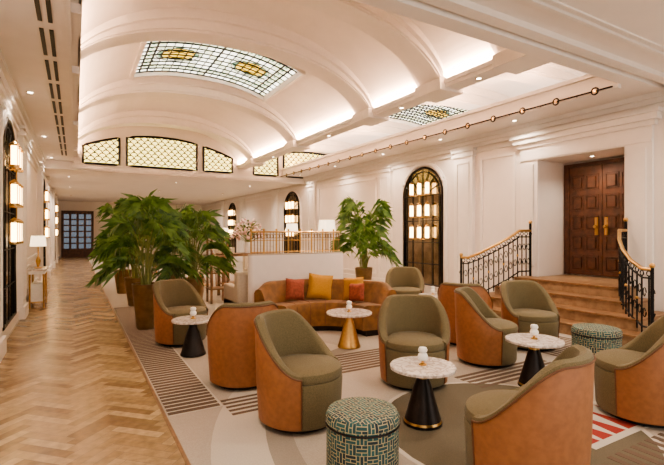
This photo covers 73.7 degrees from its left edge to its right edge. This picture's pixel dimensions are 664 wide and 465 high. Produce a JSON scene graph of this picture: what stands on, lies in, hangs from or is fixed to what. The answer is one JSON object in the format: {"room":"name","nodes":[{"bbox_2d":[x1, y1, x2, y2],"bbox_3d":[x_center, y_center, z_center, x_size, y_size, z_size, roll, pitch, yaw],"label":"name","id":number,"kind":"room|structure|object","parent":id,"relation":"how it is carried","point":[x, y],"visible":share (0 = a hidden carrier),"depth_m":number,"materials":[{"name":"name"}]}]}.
{"room":"hotel lobby","nodes":[
{"label":"hotel lobby","id":0,"kind":"room"},
{"bbox_2d":[13,126,50,295],"bbox_3d":[-8.137,-0.475,12.043,0.200,4.050,35.000,0,0,-30],"label":"wall","id":1,"kind":"structure","parent":0,"point":[31,173],"depth_m":10.49,"materials":[{"name":"paint"}]},
{"bbox_2d":[2,108,16,330],"bbox_3d":[-4.885,-0.247,6.646,0.114,3.194,1.788,0,0,-30],"label":"arched mirror","id":2,"kind":"object","parent":1,"relation":"attached to","point":[9,250],"visible":0.71,"depth_m":6.65,"materials":[{"name":"black mirror"}]},
{"bbox_2d":[9,140,23,244],"bbox_3d":[-4.791,-0.610,6.701,0.152,1.580,0.721,0,0,-30],"label":"lantern sconce","id":3,"kind":"object","parent":2,"relation":"attached to","point":[16,152],"visible":1,"depth_m":6.43,"materials":[{"name":"white glass"}]},
{"bbox_2d":[0,49,58,362],"bbox_3d":[-7.990,-0.300,12.128,0.140,3.700,35.000,0,0,-30],"label":"trim","id":4,"kind":"structure","parent":1,"relation":"attached to","point":[10,100],"depth_m":7.90,"materials":[{"name":"white paint"}]},
{"bbox_2d":[2,255,58,336],"bbox_3d":[-8.031,1.455,12.105,0.045,0.190,35.000,0,0,-30],"label":"baseboard","id":5,"kind":"structure","parent":1,"relation":"attached to","point":[7,331],"depth_m":7.19,"materials":[{"name":"white paint"}]},
{"bbox_2d":[43,175,45,265],"bbox_3d":[-9.098,-0.247,13.914,0.114,3.194,1.788,0,0,-30],"label":"arched mirror","id":6,"kind":"object","parent":1,"relation":"attached to","point":[44,185],"visible":0.37,"depth_m":14.30,"materials":[{"name":"mirror"}]},
{"bbox_2d":[44,188,49,237],"bbox_3d":[-9.003,-0.610,13.968,0.152,1.580,0.721,0,0,-30],"label":"lantern sconce","id":7,"kind":"object","parent":6,"relation":"attached to","point":[46,191],"visible":0.96,"depth_m":13.69,"materials":[{"name":"white glass"}]},
{"bbox_2d":[27,152,515,291],"bbox_3d":[-2.908,-0.200,11.896,8.700,2.900,21.500,0,0,-30],"label":"wall panels","id":8,"kind":"object","parent":1,"relation":"attached to","point":[511,153],"visible":0.48,"depth_m":9.81,"materials":[{"name":"white paint"}]},
{"bbox_2d":[0,0,72,160],"bbox_3d":[-5.171,-2.325,7.954,0.830,0.350,12.050,0,0,-30],"label":"ceiling soffit","id":9,"kind":"structure","parent":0,"point":[21,48],"depth_m":5.67,"materials":[{"name":"white paint"}]},
{"bbox_2d":[34,0,66,155],"bbox_3d":[-4.718,-2.143,7.610,0.130,0.010,10.800,0,0,-30],"label":"ceiling vent","id":10,"kind":"object","parent":9,"relation":"in","point":[48,2],"visible":1,"depth_m":5.54,"materials":[{"name":"black metal"}]},
{"bbox_2d":[58,201,201,257],"bbox_3d":[-13.114,-0.250,29.502,9.100,3.600,0.200,0,0,-30],"label":"wall","id":11,"kind":"structure","parent":0,"point":[62,205],"depth_m":28.13,"materials":[{"name":"paint"}]},
{"bbox_2d":[61,211,93,257],"bbox_3d":[-15.898,0.098,27.674,1.750,2.896,0.130,0,0,-30],"label":"door","id":12,"kind":"structure","parent":11,"relation":"in","point":[77,227],"depth_m":27.64,"materials":[{"name":"brown wood"}]},
{"bbox_2d":[106,205,184,252],"bbox_3d":[-12.392,-0.120,29.752,5.000,3.340,0.090,0,0,-30],"label":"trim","id":13,"kind":"structure","parent":11,"relation":"attached to","point":[108,217],"depth_m":28.65,"materials":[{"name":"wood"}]},
{"bbox_2d":[44,169,296,204],"bbox_3d":[-7.666,-2.000,23.095,11.700,0.100,16.350,0,0,-30],"label":"ceiling","id":14,"kind":"structure","parent":0,"point":[84,186],"depth_m":19.18,"materials":[{"name":"paint"}]},
{"bbox_2d":[44,126,330,183],"bbox_3d":[-3.529,-2.765,15.928,11.670,1.730,0.200,0,0,-30],"label":"wall","id":15,"kind":"structure","parent":0,"point":[202,140],"depth_m":14.64,"materials":[{"name":"paint"}]},
{"bbox_2d":[82,137,119,165],"bbox_3d":[-7.153,-2.547,13.735,1.065,0.901,0.076,0,0,-30],"label":"window","id":16,"kind":"structure","parent":15,"relation":"in","point":[104,151],"depth_m":13.76,"materials":[{"name":"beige glass"}]},
{"bbox_2d":[126,136,197,170],"bbox_3d":[-5.587,-2.630,14.643,2.245,1.066,0.076,0,0,-30],"label":"window","id":17,"kind":"structure","parent":15,"relation":"in","point":[155,152],"depth_m":14.62,"materials":[{"name":"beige glass"}]},
{"bbox_2d":[203,146,232,173],"bbox_3d":[-3.999,-2.540,15.563,1.075,0.886,0.076,0,0,-30],"label":"window","id":18,"kind":"structure","parent":15,"relation":"in","point":[214,161],"depth_m":15.53,"materials":[{"name":"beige glass"}]},
{"bbox_2d":[253,157,278,176],"bbox_3d":[-2.459,-2.539,16.456,1.016,0.884,0.076,0,0,-30],"label":"window","id":19,"kind":"structure","parent":15,"relation":"in","point":[271,167],"depth_m":16.53,"materials":[{"name":"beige glass"}]},
{"bbox_2d":[283,151,326,178],"bbox_3d":[-0.794,-2.630,17.421,2.465,1.066,0.076,0,0,-30],"label":"window","id":20,"kind":"structure","parent":15,"relation":"in","point":[292,158],"depth_m":17.11,"materials":[{"name":"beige glass"}]},
{"bbox_2d":[66,0,620,177],"bbox_3d":[-1.823,-2.250,9.895,6.910,0.320,12.050,0,0,-30],"label":"trim","id":21,"kind":"structure","parent":15,"relation":"attached to","point":[74,42],"depth_m":7.84,"materials":[{"name":"white paint"}]},
{"bbox_3d":[-13.210,-0.247,21.008,0.114,3.194,1.788,0,0,-30],"label":"arched mirror","id":22,"kind":"object","parent":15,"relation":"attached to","visible":0},
{"bbox_2d":[55,203,57,235],"bbox_3d":[-13.116,-0.610,21.063,0.152,1.580,0.721,0,0,-30],"label":"lantern sconce","id":23,"kind":"object","parent":22,"relation":"attached to","point":[56,205],"visible":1,"depth_m":20.77,"materials":[{"name":"white glass"}]},
{"bbox_2d":[0,254,570,464],"bbox_3d":[-3.905,1.623,14.612,10.100,0.154,35.200,0,0,-30],"label":"floor","id":24,"kind":"structure","parent":0,"point":[74,390],"depth_m":4.33,"materials":[{"name":"brown wood"}]},
{"bbox_2d":[27,266,47,308],"bbox_3d":[-6.205,1.147,9.349,0.320,0.794,0.900,0,0,-30],"label":"console table","id":25,"kind":"object","parent":24,"relation":"on","point":[37,289],"visible":0.97,"depth_m":9.05,"materials":[{"name":"stone"}]},
{"bbox_2d":[30,236,46,267],"bbox_3d":[-6.205,0.409,9.349,0.300,0.679,0.300,0,0,-30],"label":"table lamp","id":26,"kind":"object","parent":25,"relation":"on","point":[37,241],"visible":0.97,"depth_m":9.28,"materials":[{"name":"white fabric"}]},
{"bbox_2d":[286,224,297,230],"bbox_3d":[-1.411,0.617,15.595,0.440,1.854,0.440,0,0,-30],"label":"floor lamp","id":27,"kind":"object","parent":24,"relation":"on","point":[293,227],"visible":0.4,"depth_m":15.42,"materials":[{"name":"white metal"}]},
{"bbox_2d":[87,257,663,464],"bbox_3d":[-4.176,1.545,14.223,5.760,0.008,34.600,0,0,-30],"label":"patterned carpet","id":28,"kind":"object","parent":24,"relation":"on","point":[209,423],"visible":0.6,"depth_m":3.83,"materials":[{"name":"beige carpet"}]},
{"bbox_2d":[86,202,152,293],"bbox_3d":[-5.321,0.398,11.228,1.615,2.283,1.699,0,0,-30],"label":"potted palm","id":29,"kind":"object","parent":28,"relation":"on","point":[120,289],"visible":0.15,"depth_m":11.09,"materials":[{"name":"green plant"}]},
{"bbox_2d":[95,198,173,305],"bbox_3d":[-4.160,0.400,9.370,1.513,2.281,1.337,0,0,0],"label":"potted palm","id":30,"kind":"object","parent":28,"relation":"on","point":[135,278],"visible":0.38,"depth_m":9.20,"materials":[{"name":"green plant"}]},
{"bbox_2d":[84,188,203,329],"bbox_3d":[-3.011,0.430,7.179,1.787,2.220,1.640,0,0,-30],"label":"potted palm","id":31,"kind":"object","parent":28,"relation":"on","point":[146,210],"visible":0.98,"depth_m":6.98,"materials":[{"name":"green plant"}]},
{"bbox_2d":[144,203,203,278],"bbox_3d":[-4.014,0.394,11.144,1.501,2.292,1.553,0,0,14],"label":"potted palm","id":32,"kind":"object","parent":28,"relation":"on","point":[189,207],"visible":0.06,"depth_m":11.05,"materials":[{"name":"green plant"}]},
{"bbox_2d":[152,279,207,346],"bbox_3d":[-2.135,1.111,6.243,0.730,0.859,0.746,0,0,32],"label":"tub chair","id":33,"kind":"object","parent":28,"relation":"on","point":[172,298],"visible":0.85,"depth_m":6.08,"materials":[{"name":"green fabric"}]},
{"bbox_2d":[171,315,210,357],"bbox_3d":[-1.758,1.315,5.604,0.520,0.450,0.520,0,0,-30],"label":"side table","id":34,"kind":"object","parent":28,"relation":"on","point":[193,346],"visible":0.92,"depth_m":5.52,"materials":[{"name":"black metal"}]},
{"bbox_2d":[190,307,195,318],"bbox_3d":[-1.758,1.014,5.604,0.084,0.149,0.084,0,0,-30],"label":"lamp","id":35,"kind":"object","parent":34,"relation":"on","point":[192,312],"visible":1,"depth_m":5.58,"materials":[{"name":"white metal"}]},
{"bbox_2d":[151,209,237,298],"bbox_3d":[-2.542,0.520,8.343,1.737,2.041,1.740,0,0,-30],"label":"potted palm","id":36,"kind":"object","parent":28,"relation":"on","point":[194,220],"visible":0.72,"depth_m":8.12,"materials":[{"name":"green plant"}]},
{"bbox_2d":[198,256,216,285],"bbox_3d":[-3.483,1.097,12.371,0.480,0.894,0.480,0,0,-29],"label":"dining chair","id":37,"kind":"object","parent":28,"relation":"on","point":[205,256],"visible":0.24,"depth_m":12.21,"materials":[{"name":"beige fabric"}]},
{"bbox_2d":[206,237,228,303],"bbox_3d":[-2.545,0.822,9.823,0.410,1.444,0.410,0,0,-30],"label":"open shelf unit","id":38,"kind":"object","parent":28,"relation":"on","point":[211,288],"visible":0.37,"depth_m":9.74,"materials":[{"name":"brown wood"}]},
{"bbox_2d":[224,272,247,302],"bbox_3d":[-0.917,1.097,7.912,1.850,0.894,0.790,0,0,-30],"label":"sofa","id":39,"kind":"object","parent":28,"relation":"on","point":[237,292],"visible":0.25,"depth_m":7.18,"materials":[{"name":"beige fabric"}]},
{"bbox_2d":[206,300,278,389],"bbox_3d":[-0.915,1.111,4.586,0.746,0.859,0.730,0,0,-22],"label":"tub chair","id":40,"kind":"object","parent":28,"relation":"on","point":[230,330],"visible":0.77,"depth_m":4.26,"materials":[{"name":"orange leather"}]},
{"bbox_2d":[243,256,247,271],"bbox_3d":[-2.369,1.097,13.175,0.480,0.894,0.480,0,0,1],"label":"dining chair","id":41,"kind":"object","parent":28,"relation":"on","point":[245,258],"visible":0.29,"depth_m":12.94,"materials":[{"name":"beige fabric"}]},
{"bbox_2d":[216,252,278,294],"bbox_3d":[-2.072,1.027,11.051,1.500,1.034,0.600,0,0,-30],"label":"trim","id":42,"kind":"structure","parent":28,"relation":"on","point":[219,282],"depth_m":10.79,"materials":[{"name":"brown wood"}]},
{"bbox_2d":[230,217,265,252],"bbox_3d":[-2.075,0.059,11.040,1.046,0.900,0.904,0,0,-30],"label":"flower vase","id":43,"kind":"object","parent":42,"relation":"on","point":[239,231],"visible":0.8,"depth_m":10.92,"materials":[{"name":"white ceramic"}]},
{"bbox_2d":[248,229,342,302],"bbox_3d":[-0.590,0.742,7.553,1.754,1.613,0.140,0,0,-30],"label":"wall","id":44,"kind":"structure","parent":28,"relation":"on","point":[263,268],"depth_m":7.43,"materials":[{"name":"white paint"}]},
{"bbox_2d":[254,309,342,433],"bbox_3d":[-0.276,1.111,3.667,0.730,0.859,0.746,0,0,28],"label":"tub chair","id":45,"kind":"object","parent":28,"relation":"on","point":[298,377],"visible":0.98,"depth_m":3.42,"materials":[{"name":"green fabric"}]},
{"bbox_2d":[254,278,396,336],"bbox_3d":[-0.102,1.157,7.019,2.183,0.774,0.947,0,0,0],"label":"curved sofa","id":46,"kind":"object","parent":28,"relation":"on","point":[313,310],"visible":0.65,"depth_m":6.89,"materials":[{"name":"orange fabric"}]},
{"bbox_2d":[285,278,304,299],"bbox_3d":[-0.587,0.905,7.044,0.375,0.371,0.161,0,0,-30],"label":"throw cushion","id":47,"kind":"object","parent":46,"relation":"on","point":[294,288],"visible":1,"depth_m":6.98,"materials":[{"name":"fabric"}]},
{"bbox_2d":[307,273,332,299],"bbox_3d":[-0.195,0.875,7.183,0.443,0.436,0.165,0,0,-5],"label":"throw cushion","id":48,"kind":"object","parent":46,"relation":"on","point":[319,286],"visible":1,"depth_m":7.13,"materials":[{"name":"fabric"}]},
{"bbox_2d":[343,277,363,299],"bbox_3d":[0.343,0.895,7.069,0.393,0.386,0.160,0,0,29],"label":"throw cushion","id":49,"kind":"object","parent":46,"relation":"on","point":[347,281],"visible":0.52,"depth_m":7.05,"materials":[{"name":"fabric"}]},
{"bbox_2d":[349,283,363,300],"bbox_3d":[0.384,0.935,6.920,0.306,0.300,0.150,0,0,37],"label":"throw cushion","id":50,"kind":"object","parent":46,"relation":"on","point":[356,291],"visible":0.99,"depth_m":6.86,"materials":[{"name":"fabric"}]},
{"bbox_2d":[318,220,335,251],"bbox_3d":[-0.128,0.617,10.988,0.440,1.854,0.440,0,0,-30],"label":"floor lamp","id":51,"kind":"object","parent":28,"relation":"on","point":[327,225],"visible":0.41,"depth_m":10.82,"materials":[{"name":"white fabric"}]},
{"bbox_2d":[326,308,371,348],"bbox_3d":[0.231,1.305,5.982,0.620,0.470,0.620,0,0,-30],"label":"side table","id":52,"kind":"object","parent":28,"relation":"on","point":[349,339],"visible":0.97,"depth_m":5.89,"materials":[{"name":"gold metal"}]},
{"bbox_2d":[346,301,351,311],"bbox_3d":[0.231,0.995,5.982,0.084,0.149,0.084,0,0,-30],"label":"lamp","id":53,"kind":"object","parent":52,"relation":"on","point":[348,306],"visible":1,"depth_m":5.95,"materials":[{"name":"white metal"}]},
{"bbox_2d":[325,397,399,464],"bbox_3d":[0.191,1.317,2.781,0.472,0.446,0.472,0,0,-30],"label":"stool","id":54,"kind":"object","parent":28,"relation":"on","point":[359,430],"visible":1,"depth_m":2.61,"materials":[{"name":"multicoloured fabric"}]},
{"bbox_2d":[331,195,405,279],"bbox_3d":[0.852,0.308,10.685,1.764,2.464,1.960,0,0,-30],"label":"potted palm","id":55,"kind":"object","parent":28,"relation":"on","point":[361,232],"visible":0.97,"depth_m":10.49,"materials":[{"name":"green plant"}]},
{"bbox_2d":[385,267,424,293],"bbox_3d":[1.399,1.111,8.510,0.746,0.859,0.730,0,0,5],"label":"tub chair","id":56,"kind":"object","parent":28,"relation":"on","point":[404,280],"visible":0.52,"depth_m":8.68,"materials":[{"name":"green fabric"}]},
{"bbox_2d":[377,294,450,390],"bbox_3d":[0.844,1.111,4.582,0.746,0.859,0.730,0,0,5],"label":"tub chair","id":57,"kind":"object","parent":28,"relation":"on","point":[406,323],"visible":0.88,"depth_m":4.57,"materials":[{"name":"green fabric"}]},
{"bbox_2d":[390,356,456,430],"bbox_3d":[0.737,1.308,3.594,0.530,0.465,0.530,0,0,-30],"label":"side table","id":58,"kind":"object","parent":28,"relation":"on","point":[422,412],"visible":0.96,"depth_m":3.51,"materials":[{"name":"black metal"}]},
{"bbox_2d":[418,346,427,365],"bbox_3d":[0.737,1.000,3.594,0.084,0.149,0.084,0,0,-30],"label":"lamp","id":59,"kind":"object","parent":58,"relation":"on","point":[422,355],"visible":1,"depth_m":3.57,"materials":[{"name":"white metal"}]},
{"bbox_2d":[420,293,437,297],"bbox_3d":[1.734,1.305,7.617,0.500,0.470,0.500,0,0,-30],"label":"side table","id":60,"kind":"object","parent":28,"relation":"on","point":[436,294],"visible":0.18,"depth_m":7.64,"materials":[{"name":"white stone"}]},
{"bbox_2d":[430,286,434,294],"bbox_3d":[1.734,0.995,7.617,0.084,0.149,0.084,0,0,-30],"label":"lamp","id":61,"kind":"object","parent":60,"relation":"on","point":[432,290],"visible":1,"depth_m":7.59,"materials":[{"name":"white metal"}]},
{"bbox_2d":[437,282,492,344],"bbox_3d":[1.867,1.111,6.229,0.746,0.859,0.730,0,0,28],"label":"tub chair","id":62,"kind":"object","parent":28,"relation":"on","point":[445,293],"visible":0.35,"depth_m":5.99,"materials":[{"name":"orange leather"}]},
{"bbox_2d":[454,286,517,367],"bbox_3d":[1.838,1.111,5.308,0.730,0.859,0.746,0,0,25],"label":"tub chair","id":63,"kind":"object","parent":28,"relation":"on","point":[481,333],"visible":0.99,"depth_m":5.05,"materials":[{"name":"orange leather"}]},
{"bbox_2d":[464,344,595,464],"bbox_3d":[1.183,1.111,2.694,0.730,0.859,0.746,0,0,40],"label":"tub chair","id":64,"kind":"object","parent":28,"relation":"on","point":[547,419],"visible":1,"depth_m":2.38,"materials":[{"name":"orange leather"}]},
{"bbox_2d":[500,280,559,350],"bbox_3d":[2.678,1.111,6.017,0.746,0.859,0.730,0,0,-10],"label":"tub chair","id":65,"kind":"object","parent":28,"relation":"on","point":[524,303],"visible":0.74,"depth_m":6.02,"materials":[{"name":"green fabric"}]},
{"bbox_2d":[505,333,564,385],"bbox_3d":[2.033,1.305,4.449,0.550,0.470,0.550,0,0,-30],"label":"side table","id":66,"kind":"object","parent":28,"relation":"on","point":[533,363],"visible":0.78,"depth_m":4.38,"materials":[{"name":"white stone"}]},
{"bbox_2d":[530,324,538,339],"bbox_3d":[2.033,0.995,4.449,0.084,0.149,0.084,0,0,-30],"label":"lamp","id":67,"kind":"object","parent":66,"relation":"on","point":[534,327],"visible":1,"depth_m":4.42,"materials":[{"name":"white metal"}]},
{"bbox_2d":[571,323,622,354],"bbox_3d":[3.090,1.317,5.178,0.528,0.446,0.528,0,0,-30],"label":"stool","id":68,"kind":"object","parent":28,"relation":"on","point":[595,337],"visible":0.69,"depth_m":4.99,"materials":[{"name":"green fabric"}]},
{"bbox_2d":[594,315,663,427],"bbox_3d":[2.634,1.111,3.744,0.730,0.859,0.746,0,0,30],"label":"tub chair","id":69,"kind":"object","parent":28,"relation":"on","point":[628,378],"visible":0.99,"depth_m":3.54,"materials":[{"name":"orange leather"}]},
{"bbox_2d":[489,274,663,345],"bbox_3d":[4.180,1.200,7.774,2.170,0.699,3.460,0,0,-30],"label":"entrance steps","id":70,"kind":"structure","parent":24,"relation":"on","point":[577,299],"depth_m":6.99,"materials":[{"name":"wood"}]},
{"bbox_2d":[459,220,531,292],"bbox_3d":[3.185,0.564,8.581,1.369,1.609,0.262,0,0,9],"label":"stair railing","id":71,"kind":"object","parent":70,"relation":"on","point":[529,230],"visible":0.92,"depth_m":8.50,"materials":[{"name":"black metal"}]},
{"bbox_2d":[617,217,655,331],"bbox_3d":[4.385,0.564,6.510,0.262,1.609,1.369,0,0,21],"label":"stair railing","id":72,"kind":"object","parent":70,"relation":"on","point":[624,268],"visible":0.99,"depth_m":6.22,"materials":[{"name":"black metal"}]},
{"bbox_2d":[78,0,542,164],"bbox_3d":[-0.123,-3.005,10.880,10.840,1.150,12.050,0,0,-30],"label":"ceiling","id":73,"kind":"structure","parent":0,"point":[310,105],"depth_m":8.07,"materials":[{"name":"paint"}]},
{"bbox_2d":[78,110,253,159],"bbox_3d":[-4.917,-3.001,13.447,5.110,1.218,0.660,0,0,-30],"label":"trim","id":74,"kind":"structure","parent":73,"relation":"attached to","point":[139,117],"depth_m":13.19,"materials":[{"name":"white paint"}]},
{"bbox_2d":[79,76,296,142],"bbox_3d":[-3.287,-3.001,10.636,5.110,1.218,0.660,0,0,-30],"label":"trim","id":75,"kind":"structure","parent":73,"relation":"attached to","point":[153,86],"depth_m":10.37,"materials":[{"name":"white paint"}]},
{"bbox_2d":[129,41,305,101],"bbox_3d":[-2.442,-3.442,9.277,3.090,0.415,2.240,0,0,-30],"label":"skylight","id":76,"kind":"object","parent":73,"relation":"attached to","point":[263,78],"visible":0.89,"depth_m":9.44,"materials":[{"name":"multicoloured glass"}]},
{"bbox_2d":[81,7,373,113],"bbox_3d":[-1.557,-3.001,7.651,5.110,1.218,0.660,0,0,-30],"label":"arch","id":77,"kind":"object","parent":73,"relation":"attached to","point":[178,24],"depth_m":7.34,"materials":[{"name":"white paint"}]},
{"bbox_2d":[82,0,445,86],"bbox_3d":[-0.579,-3.001,5.964,5.110,1.218,0.660,0,0,-30],"label":"trim","id":78,"kind":"structure","parent":73,"relation":"attached to","point":[397,33],"depth_m":6.68,"materials":[{"name":"white paint"}]},
{"bbox_2d":[71,2,549,166],"bbox_3d":[-2.178,-2.330,9.111,5.510,0.240,10.850,0,0,-30],"label":"trim imposts","id":79,"kind":"structure","parent":73,"relation":"attached to","point":[507,60],"depth_m":6.96,"materials":[{"name":"white paint"}]},
{"bbox_2d":[293,140,356,152],"bbox_3d":[-0.107,-2.862,16.236,5.430,0.956,0.660,0,0,-30],"label":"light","id":80,"kind":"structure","parent":73,"relation":"in","point":[326,146],"depth_m":15.97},
{"bbox_2d":[388,104,469,126],"bbox_3d":[2.390,-3.253,12.077,2.420,0.253,2.240,0,0,-30],"label":"skylight","id":81,"kind":"object","parent":73,"relation":"attached to","point":[422,114],"visible":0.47,"depth_m":12.47,"materials":[{"name":"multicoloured glass"}]},
{"bbox_2d":[490,43,506,53],"bbox_3d":[0.223,-3.001,4.580,5.110,1.218,0.660,0,0,-30],"label":"trim","id":82,"kind":"structure","parent":73,"relation":"attached to","point":[495,48],"depth_m":6.06,"materials":[{"name":"white paint"}]},
{"bbox_2d":[237,59,505,168],"bbox_3d":[-0.262,-2.470,10.800,0.340,0.360,12.050,0,0,-30],"label":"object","id":83,"kind":"structure","parent":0,"point":[466,78],"depth_m":8.24,"materials":[{"name":"white paint"}]},
{"bbox_2d":[202,116,663,311],"bbox_3d":[-0.070,-0.450,16.720,1.050,4.000,35.000,0,0,-30],"label":"wall","id":84,"kind":"structure","parent":0,"point":[497,172],"depth_m":9.61,"materials":[{"name":"paint"}]},
{"bbox_2d":[228,201,237,256],"bbox_3d":[-5.695,-0.247,25.364,0.114,3.194,1.788,0,0,-30],"label":"arched mirror","id":85,"kind":"object","parent":84,"relation":"attached to","point":[234,242],"visible":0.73,"depth_m":25.05,"materials":[{"name":"brown metal"}]},
{"bbox_2d":[228,208,232,234],"bbox_3d":[-5.790,-0.610,25.309,0.152,1.580,0.721,0,0,-30],"label":"lantern sconce","id":86,"kind":"object","parent":85,"relation":"attached to","point":[230,212],"visible":0.79,"depth_m":25.26,"materials":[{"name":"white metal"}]},
{"bbox_2d":[283,189,301,252],"bbox_3d":[-1.658,-0.247,18.400,0.114,3.194,1.788,0,0,-30],"label":"arched mirror","id":87,"kind":"object","parent":84,"relation":"attached to","point":[297,211],"visible":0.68,"depth_m":18.18,"materials":[{"name":"mirror"}]},
{"bbox_2d":[285,199,293,236],"bbox_3d":[-1.752,-0.610,18.345,0.152,1.580,0.721,0,0,-30],"label":"lantern sconce","id":88,"kind":"object","parent":87,"relation":"attached to","point":[289,205],"visible":0.76,"depth_m":18.31,"materials":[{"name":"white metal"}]},
{"bbox_2d":[201,252,438,292],"bbox_3d":[-0.543,1.455,16.445,0.045,0.190,35.000,0,0,-30],"label":"baseboard","id":89,"kind":"structure","parent":84,"relation":"attached to","point":[427,289],"depth_m":13.38,"materials":[{"name":"white paint"}]},
{"bbox_2d":[342,121,414,136],"bbox_3d":[1.523,-2.862,13.424,5.430,0.956,0.660,0,0,-30],"label":"ceiling","id":90,"kind":"structure","parent":84,"relation":"attached to","point":[387,128],"depth_m":13.16,"materials":[{"name":"white paint"}]},
{"bbox_2d":[401,162,447,286],"bbox_3d":[2.354,-0.247,11.478,0.114,3.194,1.788,0,0,-30],"label":"arched mirror","id":91,"kind":"object","parent":84,"relation":"attached to","point":[425,255],"visible":0.84,"depth_m":11.31,"materials":[{"name":"black mirror"}]},
{"bbox_2d":[409,178,429,239],"bbox_3d":[2.260,-0.610,11.424,0.152,1.580,0.721,0,0,-30],"label":"lantern sconce","id":92,"kind":"object","parent":91,"relation":"attached to","point":[427,182],"visible":1,"depth_m":11.38,"materials":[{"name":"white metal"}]},
{"bbox_2d":[201,90,663,283],"bbox_3d":[-0.584,-0.300,16.421,0.140,3.700,35.000,0,0,-30],"label":"trim","id":93,"kind":"structure","parent":84,"relation":"attached to","point":[464,150],"depth_m":10.27,"materials":[{"name":"white paint"}]},
{"bbox_2d":[422,86,509,109],"bbox_3d":[3.253,-2.862,10.439,5.430,0.956,0.660,0,0,-30],"label":"ceiling panel","id":94,"kind":"object","parent":84,"relation":"attached to","point":[472,97],"depth_m":10.19,"materials":[{"name":"white paint"}]},
{"bbox_2d":[492,62,586,87],"bbox_3d":[4.231,-2.862,8.752,5.430,0.956,0.660,0,0,-30],"label":"ceiling panel","id":95,"kind":"object","parent":84,"relation":"attached to","point":[549,74],"depth_m":8.50,"materials":[{"name":"white paint"}]},
{"bbox_2d":[509,106,663,297],"bbox_3d":[4.338,-0.177,7.860,0.210,3.455,2.650,0,0,-30],"label":"portal","id":96,"kind":"object","parent":84,"relation":"attached to","point":[633,131],"depth_m":7.24,"materials":[{"name":"white paint"}]},
{"bbox_2d":[564,157,623,277],"bbox_3d":[5.075,-0.263,8.305,0.169,2.195,1.520,0,0,-30],"label":"door","id":97,"kind":"structure","parent":84,"relation":"in","point":[594,190],"depth_m":8.46,"materials":[{"name":"brown wood"}]},
{"bbox_2d":[282,77,647,176],"bbox_3d":[1.564,-2.270,11.858,1.000,0.240,12.050,0,0,-30],"label":"ceiling","id":98,"kind":"structure","parent":0,"point":[625,92],"depth_m":8.72,"materials":[{"name":"paint"}]},
{"bbox_2d":[280,86,612,176],"bbox_3d":[1.061,-2.110,11.596,0.074,0.122,12.000,0,0,-30],"label":"track light","id":99,"kind":"object","parent":98,"relation":"attached to","point":[593,90],"visible":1,"depth_m":8.54,"materials":[{"name":"brown metal"}]},
{"bbox_2d":[353,0,663,92],"bbox_3d":[4.170,-2.900,2.677,11.700,1.700,6.450,0,0,-30],"label":"ceiling","id":100,"kind":"structure","parent":0,"point":[618,41],"depth_m":4.79,"materials":[{"name":"paint"}]}
]}

